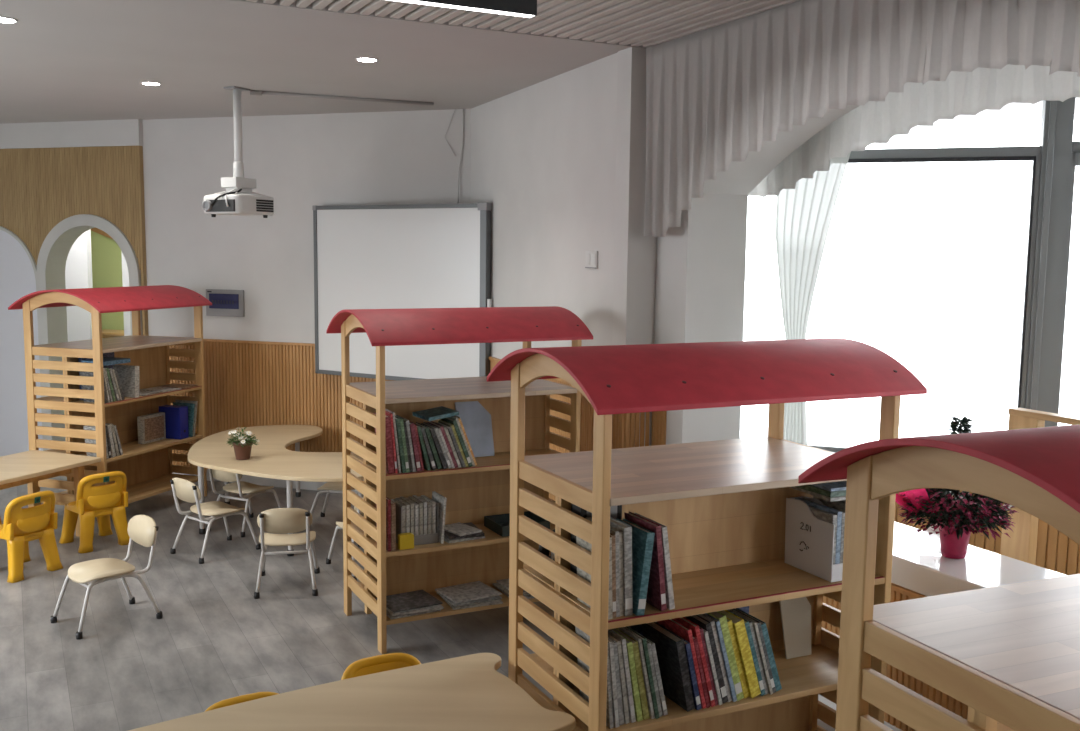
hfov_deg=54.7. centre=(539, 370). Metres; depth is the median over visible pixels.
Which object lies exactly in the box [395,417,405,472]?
book
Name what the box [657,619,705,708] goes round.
book
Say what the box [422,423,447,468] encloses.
book
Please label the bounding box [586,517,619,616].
book
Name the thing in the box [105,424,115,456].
book
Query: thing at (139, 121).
trim
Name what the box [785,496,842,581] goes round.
magazine file
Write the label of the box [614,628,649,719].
book
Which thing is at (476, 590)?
magazine
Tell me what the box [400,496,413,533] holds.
booklet
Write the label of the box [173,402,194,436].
book
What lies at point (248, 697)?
plastic chair
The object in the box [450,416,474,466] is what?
book
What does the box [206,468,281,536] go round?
chair
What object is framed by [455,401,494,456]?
book
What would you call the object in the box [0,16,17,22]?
recessed light
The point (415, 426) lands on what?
book
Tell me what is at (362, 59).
recessed light
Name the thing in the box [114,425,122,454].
book
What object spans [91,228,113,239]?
trim
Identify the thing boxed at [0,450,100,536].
table
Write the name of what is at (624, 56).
wall column
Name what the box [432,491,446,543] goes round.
book
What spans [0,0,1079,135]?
ceiling
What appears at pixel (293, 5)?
trim
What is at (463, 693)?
table
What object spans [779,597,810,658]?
paper sheet
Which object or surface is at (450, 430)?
book
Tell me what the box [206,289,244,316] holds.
breaker panel
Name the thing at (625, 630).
book
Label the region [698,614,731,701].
book
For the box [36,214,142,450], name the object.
trim
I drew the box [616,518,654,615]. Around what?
book
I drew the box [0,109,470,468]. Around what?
wall
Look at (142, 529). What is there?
chair
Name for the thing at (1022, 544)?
wooden rack
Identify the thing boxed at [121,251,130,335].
trim
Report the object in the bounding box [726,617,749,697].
book
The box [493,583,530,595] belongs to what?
magazine
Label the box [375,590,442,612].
magazine
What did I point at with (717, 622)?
book
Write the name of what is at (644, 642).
book
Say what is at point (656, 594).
book
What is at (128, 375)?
book
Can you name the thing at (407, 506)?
booklet
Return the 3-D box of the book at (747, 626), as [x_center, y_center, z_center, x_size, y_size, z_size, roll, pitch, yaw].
[0.655,0.927,3.478,0.094,0.263,0.205,-2,7,-25]
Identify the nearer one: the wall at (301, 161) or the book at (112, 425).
the book at (112, 425)
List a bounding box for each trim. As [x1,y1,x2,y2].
[0,226,43,450]
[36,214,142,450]
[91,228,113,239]
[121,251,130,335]
[137,119,142,145]
[203,339,314,345]
[226,0,645,48]
[489,356,569,383]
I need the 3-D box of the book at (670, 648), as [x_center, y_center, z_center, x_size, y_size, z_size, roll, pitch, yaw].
[0.412,0.948,3.369,0.077,0.241,0.210,-2,7,-25]
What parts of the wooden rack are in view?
rail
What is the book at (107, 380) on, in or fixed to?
on the bookshelf at (148, 468)
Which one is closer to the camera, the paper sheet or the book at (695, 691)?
the book at (695, 691)
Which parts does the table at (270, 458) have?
leg, leg, leg, leg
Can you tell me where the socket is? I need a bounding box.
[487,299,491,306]
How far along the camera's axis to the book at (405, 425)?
5.16 m
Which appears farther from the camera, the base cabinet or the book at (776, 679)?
the base cabinet
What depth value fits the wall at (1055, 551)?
5.47 m
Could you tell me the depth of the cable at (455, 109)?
8.00 m
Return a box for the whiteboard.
[312,202,491,380]
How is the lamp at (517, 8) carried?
hanging from the ceiling
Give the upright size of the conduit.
0.036 m
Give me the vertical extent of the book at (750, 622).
0.258 m
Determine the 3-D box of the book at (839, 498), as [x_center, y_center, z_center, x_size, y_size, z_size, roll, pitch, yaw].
[1.013,0.416,3.624,0.200,0.012,0.240,-2,7,-23]
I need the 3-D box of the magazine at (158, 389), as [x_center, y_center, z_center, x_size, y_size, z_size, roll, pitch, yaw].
[-2.929,0.149,8.066,0.230,0.008,0.201,3,7,22]
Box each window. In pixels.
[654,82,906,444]
[807,97,1079,452]
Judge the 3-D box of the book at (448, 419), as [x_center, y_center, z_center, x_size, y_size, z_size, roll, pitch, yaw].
[-0.433,0.363,5.378,0.110,0.249,0.188,-3,7,-27]
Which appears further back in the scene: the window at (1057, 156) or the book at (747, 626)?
the window at (1057, 156)
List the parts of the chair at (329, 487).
leg, leg, seat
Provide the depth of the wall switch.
5.98 m
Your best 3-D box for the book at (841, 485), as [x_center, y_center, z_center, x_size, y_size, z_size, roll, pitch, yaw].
[1.011,0.383,3.621,0.200,0.010,0.240,-2,7,-24]
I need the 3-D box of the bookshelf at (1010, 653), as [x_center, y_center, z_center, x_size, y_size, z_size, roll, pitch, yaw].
[1.232,0.942,2.037,1.231,1.696,0.807,-2,7,-23]
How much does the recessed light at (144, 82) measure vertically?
0.007 m
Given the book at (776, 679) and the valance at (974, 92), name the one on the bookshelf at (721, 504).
the book at (776, 679)
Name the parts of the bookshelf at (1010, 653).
post, panel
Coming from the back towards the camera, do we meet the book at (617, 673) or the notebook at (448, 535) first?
the notebook at (448, 535)
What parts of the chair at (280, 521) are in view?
leg, leg, backrest, seat, leg, leg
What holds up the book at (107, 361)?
on the book at (107, 369)
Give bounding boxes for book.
[80,371,107,402]
[81,357,129,365]
[83,425,108,458]
[103,368,109,402]
[104,368,112,401]
[105,423,119,455]
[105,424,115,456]
[105,426,110,457]
[106,368,115,401]
[108,368,119,400]
[112,369,121,400]
[113,365,138,397]
[114,369,124,399]
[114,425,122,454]
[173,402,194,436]
[175,400,197,435]
[373,412,393,473]
[376,497,390,550]
[385,409,400,472]
[385,411,397,473]
[391,500,395,550]
[395,416,409,472]
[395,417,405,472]
[396,415,415,471]
[403,421,411,471]
[409,421,423,470]
[409,422,420,471]
[412,406,458,420]
[412,422,435,469]
[415,422,441,468]
[416,425,430,470]
[421,422,451,468]
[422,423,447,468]
[427,421,457,467]
[427,423,454,468]
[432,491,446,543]
[435,422,461,467]
[438,421,465,467]
[439,419,468,466]
[441,417,472,466]
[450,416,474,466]
[455,401,494,456]
[456,416,476,465]
[575,626,613,728]
[576,536,612,618]
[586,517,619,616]
[608,629,635,722]
[608,632,629,723]
[608,637,623,724]
[608,639,618,727]
[610,517,632,615]
[610,526,623,615]
[610,533,615,617]
[612,629,642,721]
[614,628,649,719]
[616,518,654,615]
[618,627,654,718]
[624,511,666,610]
[625,626,659,718]
[629,627,667,715]
[634,512,674,609]
[642,622,694,711]
[646,640,662,716]
[656,622,701,709]
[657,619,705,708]
[674,617,714,706]
[685,615,727,703]
[692,635,709,707]
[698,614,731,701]
[699,627,717,705]
[700,627,722,704]
[703,613,736,701]
[707,611,743,700]
[719,610,760,697]
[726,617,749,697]
[727,610,765,695]
[728,609,768,694]
[729,609,772,694]
[732,609,775,692]
[734,608,781,691]
[790,486,845,501]
[794,485,845,496]
[811,481,846,491]
[813,496,845,511]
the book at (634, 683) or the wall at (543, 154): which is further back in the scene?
the wall at (543, 154)
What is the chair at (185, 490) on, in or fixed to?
on the floor
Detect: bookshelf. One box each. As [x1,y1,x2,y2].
[8,285,211,504]
[326,306,592,653]
[487,338,926,730]
[798,424,1079,730]
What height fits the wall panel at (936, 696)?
0.582 m
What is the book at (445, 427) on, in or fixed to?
on the bookshelf at (472, 493)
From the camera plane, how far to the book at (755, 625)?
3.40 m
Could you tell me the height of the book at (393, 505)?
0.240 m
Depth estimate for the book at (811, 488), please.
3.51 m
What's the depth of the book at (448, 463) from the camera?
5.25 m
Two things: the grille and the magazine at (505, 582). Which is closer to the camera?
the magazine at (505, 582)
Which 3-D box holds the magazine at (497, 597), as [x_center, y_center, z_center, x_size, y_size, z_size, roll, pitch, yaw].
[-0.377,1.195,5.542,0.270,0.007,0.241,-3,7,-29]
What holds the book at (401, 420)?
on the bookshelf at (472, 493)
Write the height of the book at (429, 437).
0.219 m
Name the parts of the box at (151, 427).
panel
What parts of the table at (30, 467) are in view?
leg, leg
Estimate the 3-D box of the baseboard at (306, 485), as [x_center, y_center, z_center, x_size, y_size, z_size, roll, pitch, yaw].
[-2.000,0.946,8.735,3.000,0.100,0.022,3,7,18]
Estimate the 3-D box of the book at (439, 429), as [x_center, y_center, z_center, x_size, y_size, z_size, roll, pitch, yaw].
[-0.512,0.385,5.339,0.091,0.212,0.187,-3,7,-27]
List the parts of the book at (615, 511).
label plate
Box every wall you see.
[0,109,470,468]
[65,229,92,341]
[91,231,123,329]
[470,47,653,500]
[894,490,1079,574]
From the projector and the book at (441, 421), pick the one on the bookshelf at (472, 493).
the book at (441, 421)
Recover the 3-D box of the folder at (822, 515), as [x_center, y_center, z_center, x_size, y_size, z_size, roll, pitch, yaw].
[0.939,0.584,3.605,0.018,0.220,0.220,-2,7,-26]
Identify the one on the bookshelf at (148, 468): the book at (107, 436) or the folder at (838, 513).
the book at (107, 436)
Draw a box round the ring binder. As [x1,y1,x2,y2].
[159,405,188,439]
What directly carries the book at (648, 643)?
on the bookshelf at (721, 504)
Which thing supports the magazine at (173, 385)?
on the bookshelf at (148, 468)
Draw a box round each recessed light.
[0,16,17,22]
[141,81,160,84]
[356,57,377,61]
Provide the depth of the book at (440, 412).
5.31 m
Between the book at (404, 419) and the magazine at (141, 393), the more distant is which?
the magazine at (141, 393)
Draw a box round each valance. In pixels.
[644,0,1079,237]
[748,64,1079,197]
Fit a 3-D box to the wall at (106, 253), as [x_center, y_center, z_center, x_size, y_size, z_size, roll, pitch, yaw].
[-4.096,-0.900,11.611,5.000,3.070,0.101,3,7,18]
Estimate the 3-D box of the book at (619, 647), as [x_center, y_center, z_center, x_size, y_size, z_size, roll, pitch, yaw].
[0.213,0.943,3.268,0.051,0.269,0.189,-2,7,-25]
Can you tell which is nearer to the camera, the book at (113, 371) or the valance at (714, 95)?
the valance at (714, 95)
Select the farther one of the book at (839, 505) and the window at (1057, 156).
the window at (1057, 156)
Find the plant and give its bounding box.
[895,415,1018,558]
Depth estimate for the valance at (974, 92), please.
4.58 m
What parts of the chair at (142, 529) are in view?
leg, leg, seat, leg, leg, backrest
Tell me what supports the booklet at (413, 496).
in the holder
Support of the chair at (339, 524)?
on the floor
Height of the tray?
0.055 m
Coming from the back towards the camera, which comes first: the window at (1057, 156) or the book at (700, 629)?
the window at (1057, 156)
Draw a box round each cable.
[444,109,455,155]
[457,109,463,203]
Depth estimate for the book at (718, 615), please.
3.35 m
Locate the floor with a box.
[0,434,834,730]
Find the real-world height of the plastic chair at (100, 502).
0.514 m
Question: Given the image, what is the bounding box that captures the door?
[0,230,42,456]
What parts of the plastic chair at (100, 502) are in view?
leg, leg, backrest, lumbar panel, leg, leg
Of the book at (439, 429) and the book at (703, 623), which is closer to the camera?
the book at (703, 623)
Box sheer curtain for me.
[775,152,850,444]
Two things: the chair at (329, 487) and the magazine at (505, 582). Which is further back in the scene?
the chair at (329, 487)
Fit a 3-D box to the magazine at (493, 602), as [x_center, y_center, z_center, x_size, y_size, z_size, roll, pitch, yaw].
[-0.365,1.209,5.520,0.270,0.009,0.241,-2,7,-23]
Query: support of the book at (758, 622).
on the bookshelf at (721, 504)
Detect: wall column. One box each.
[612,47,655,445]
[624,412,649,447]
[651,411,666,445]
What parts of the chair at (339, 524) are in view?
leg, seat, leg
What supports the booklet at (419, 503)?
in the holder
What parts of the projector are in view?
ceiling plate, plate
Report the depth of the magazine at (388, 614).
5.26 m
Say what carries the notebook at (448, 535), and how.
on the notebook at (446, 539)
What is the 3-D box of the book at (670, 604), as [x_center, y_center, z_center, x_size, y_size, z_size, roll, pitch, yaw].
[0.352,0.598,3.283,0.055,0.265,0.190,-2,7,-25]
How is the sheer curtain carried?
hanging from the window at (1057, 156)
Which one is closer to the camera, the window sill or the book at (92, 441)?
the window sill
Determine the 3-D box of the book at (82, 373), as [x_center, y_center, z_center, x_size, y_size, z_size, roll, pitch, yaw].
[-3.147,0.104,7.355,0.188,0.255,0.055,3,7,19]
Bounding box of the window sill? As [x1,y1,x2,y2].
[891,521,1065,596]
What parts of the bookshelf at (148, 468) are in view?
post, post, panel, post, post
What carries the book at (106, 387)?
on the bookshelf at (148, 468)
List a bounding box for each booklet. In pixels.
[391,499,405,532]
[395,498,409,532]
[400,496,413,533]
[406,498,418,535]
[408,496,422,534]
[412,495,426,534]
[418,496,431,533]
[421,495,435,533]
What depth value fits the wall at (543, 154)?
6.32 m
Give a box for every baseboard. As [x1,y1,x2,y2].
[173,469,356,490]
[818,694,901,730]
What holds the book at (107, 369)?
on the bookshelf at (148, 468)
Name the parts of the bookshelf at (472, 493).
post, post, panel, post, post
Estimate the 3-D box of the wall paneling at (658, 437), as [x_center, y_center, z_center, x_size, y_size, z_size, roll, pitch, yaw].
[0.644,0.708,5.758,0.014,1.105,0.128,-3,7,-27]
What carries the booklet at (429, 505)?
in the holder
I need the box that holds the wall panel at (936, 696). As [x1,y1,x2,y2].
[821,583,967,730]
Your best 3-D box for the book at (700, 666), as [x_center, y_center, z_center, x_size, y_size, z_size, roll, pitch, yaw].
[0.466,0.946,3.393,0.071,0.241,0.213,-2,7,-25]
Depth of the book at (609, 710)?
3.17 m
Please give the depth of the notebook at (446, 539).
5.37 m
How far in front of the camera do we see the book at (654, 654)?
3.24 m
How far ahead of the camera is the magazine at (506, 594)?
5.57 m
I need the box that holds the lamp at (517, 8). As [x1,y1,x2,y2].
[386,0,536,17]
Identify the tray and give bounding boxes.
[484,511,549,536]
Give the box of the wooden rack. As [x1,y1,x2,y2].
[1000,408,1079,564]
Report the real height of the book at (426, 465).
0.227 m
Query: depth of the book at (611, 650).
3.16 m
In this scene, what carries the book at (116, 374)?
on the bookshelf at (148, 468)
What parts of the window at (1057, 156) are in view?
frame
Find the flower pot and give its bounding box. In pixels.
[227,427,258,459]
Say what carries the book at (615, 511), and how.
on the bookshelf at (721, 504)
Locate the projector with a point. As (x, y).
(236, 200)
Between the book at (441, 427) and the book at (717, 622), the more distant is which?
the book at (441, 427)
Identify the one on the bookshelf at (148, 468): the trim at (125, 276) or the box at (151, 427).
the box at (151, 427)
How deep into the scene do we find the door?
9.50 m
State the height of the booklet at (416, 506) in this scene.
0.200 m
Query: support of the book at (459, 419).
on the bookshelf at (472, 493)
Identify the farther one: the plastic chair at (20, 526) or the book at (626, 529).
the plastic chair at (20, 526)
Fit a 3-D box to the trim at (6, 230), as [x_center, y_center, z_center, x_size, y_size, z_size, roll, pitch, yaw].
[-4.981,-0.232,9.558,1.090,2.185,0.067,3,7,18]
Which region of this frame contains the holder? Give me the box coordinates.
[390,496,438,544]
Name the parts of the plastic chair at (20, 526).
leg, leg, backrest, lumbar panel, leg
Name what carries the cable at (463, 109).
attached to the wall at (301, 161)
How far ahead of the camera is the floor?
5.53 m
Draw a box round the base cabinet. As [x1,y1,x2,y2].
[102,329,123,337]
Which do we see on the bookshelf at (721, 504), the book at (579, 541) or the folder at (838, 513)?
the book at (579, 541)
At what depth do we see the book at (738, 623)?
3.37 m
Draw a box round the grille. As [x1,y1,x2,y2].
[256,199,273,211]
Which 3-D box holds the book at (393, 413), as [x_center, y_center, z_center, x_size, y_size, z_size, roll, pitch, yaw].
[-0.744,0.350,5.219,0.042,0.304,0.181,-3,7,-27]
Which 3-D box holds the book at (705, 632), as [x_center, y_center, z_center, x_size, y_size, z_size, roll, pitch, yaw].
[0.508,0.938,3.407,0.079,0.254,0.204,-2,7,-25]
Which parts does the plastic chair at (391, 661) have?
backrest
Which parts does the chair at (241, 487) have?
backrest, seat, leg, leg, leg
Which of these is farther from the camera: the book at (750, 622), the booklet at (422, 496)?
the booklet at (422, 496)
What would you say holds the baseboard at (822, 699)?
attached to the wall panel at (936, 696)
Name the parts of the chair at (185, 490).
leg, backrest, leg, seat, leg, leg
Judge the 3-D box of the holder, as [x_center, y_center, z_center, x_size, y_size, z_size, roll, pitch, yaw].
[-0.652,0.777,5.376,0.200,0.200,0.200,-3,7,-27]
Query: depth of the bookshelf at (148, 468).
7.60 m
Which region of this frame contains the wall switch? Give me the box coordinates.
[585,251,597,268]
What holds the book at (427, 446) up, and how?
on the bookshelf at (472, 493)
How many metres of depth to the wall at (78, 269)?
10.47 m
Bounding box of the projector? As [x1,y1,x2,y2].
[202,86,273,217]
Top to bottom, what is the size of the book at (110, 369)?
0.240 m
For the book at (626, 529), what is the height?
0.276 m
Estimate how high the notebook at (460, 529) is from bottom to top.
0.010 m
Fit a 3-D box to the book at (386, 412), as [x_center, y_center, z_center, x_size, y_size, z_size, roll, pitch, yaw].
[-0.756,0.353,5.209,0.038,0.300,0.173,-3,7,-27]
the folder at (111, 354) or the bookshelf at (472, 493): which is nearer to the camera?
the bookshelf at (472, 493)
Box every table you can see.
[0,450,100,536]
[128,653,575,730]
[188,425,363,555]
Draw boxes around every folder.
[78,352,113,399]
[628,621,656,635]
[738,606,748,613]
[795,498,841,563]
[802,498,844,563]
[808,505,836,564]
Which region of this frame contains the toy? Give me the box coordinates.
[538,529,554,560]
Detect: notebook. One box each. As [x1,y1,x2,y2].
[444,522,481,535]
[444,522,484,539]
[444,535,484,542]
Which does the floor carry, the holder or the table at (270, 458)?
the table at (270, 458)
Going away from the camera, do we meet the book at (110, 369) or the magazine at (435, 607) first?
the magazine at (435, 607)
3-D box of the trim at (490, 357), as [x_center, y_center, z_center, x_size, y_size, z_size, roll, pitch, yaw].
[-0.056,0.002,6.911,0.026,0.022,2.679,-2,7,-22]
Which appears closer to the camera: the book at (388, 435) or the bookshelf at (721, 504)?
the bookshelf at (721, 504)
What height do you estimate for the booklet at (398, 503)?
0.200 m
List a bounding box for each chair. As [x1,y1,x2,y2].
[0,490,62,582]
[50,515,162,639]
[59,471,129,552]
[170,477,260,563]
[205,692,277,710]
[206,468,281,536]
[254,508,319,598]
[310,480,363,516]
[326,497,363,579]
[341,653,420,679]
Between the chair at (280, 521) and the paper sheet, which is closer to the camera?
the paper sheet
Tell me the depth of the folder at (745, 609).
3.66 m
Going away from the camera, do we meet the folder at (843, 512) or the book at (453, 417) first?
the folder at (843, 512)
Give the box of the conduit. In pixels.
[250,90,433,104]
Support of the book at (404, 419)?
on the bookshelf at (472, 493)
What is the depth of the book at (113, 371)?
7.44 m
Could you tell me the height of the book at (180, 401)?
0.278 m
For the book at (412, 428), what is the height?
0.245 m
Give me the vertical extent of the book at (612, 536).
0.255 m
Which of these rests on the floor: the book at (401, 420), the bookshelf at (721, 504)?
the bookshelf at (721, 504)
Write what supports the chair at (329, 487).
on the floor
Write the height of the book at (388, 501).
0.260 m
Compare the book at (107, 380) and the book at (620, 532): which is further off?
the book at (107, 380)
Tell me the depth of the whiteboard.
7.96 m
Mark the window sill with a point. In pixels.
(928, 574)
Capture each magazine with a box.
[139,391,159,395]
[140,387,181,391]
[158,383,197,388]
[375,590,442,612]
[386,604,443,615]
[386,609,440,618]
[435,581,500,602]
[437,592,501,606]
[442,597,502,609]
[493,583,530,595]
[496,579,527,592]
[499,589,534,598]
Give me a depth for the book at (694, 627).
3.30 m
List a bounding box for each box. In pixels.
[137,412,165,443]
[398,533,413,549]
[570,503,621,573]
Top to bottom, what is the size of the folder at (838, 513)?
0.230 m
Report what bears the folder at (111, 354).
on the bookshelf at (148, 468)

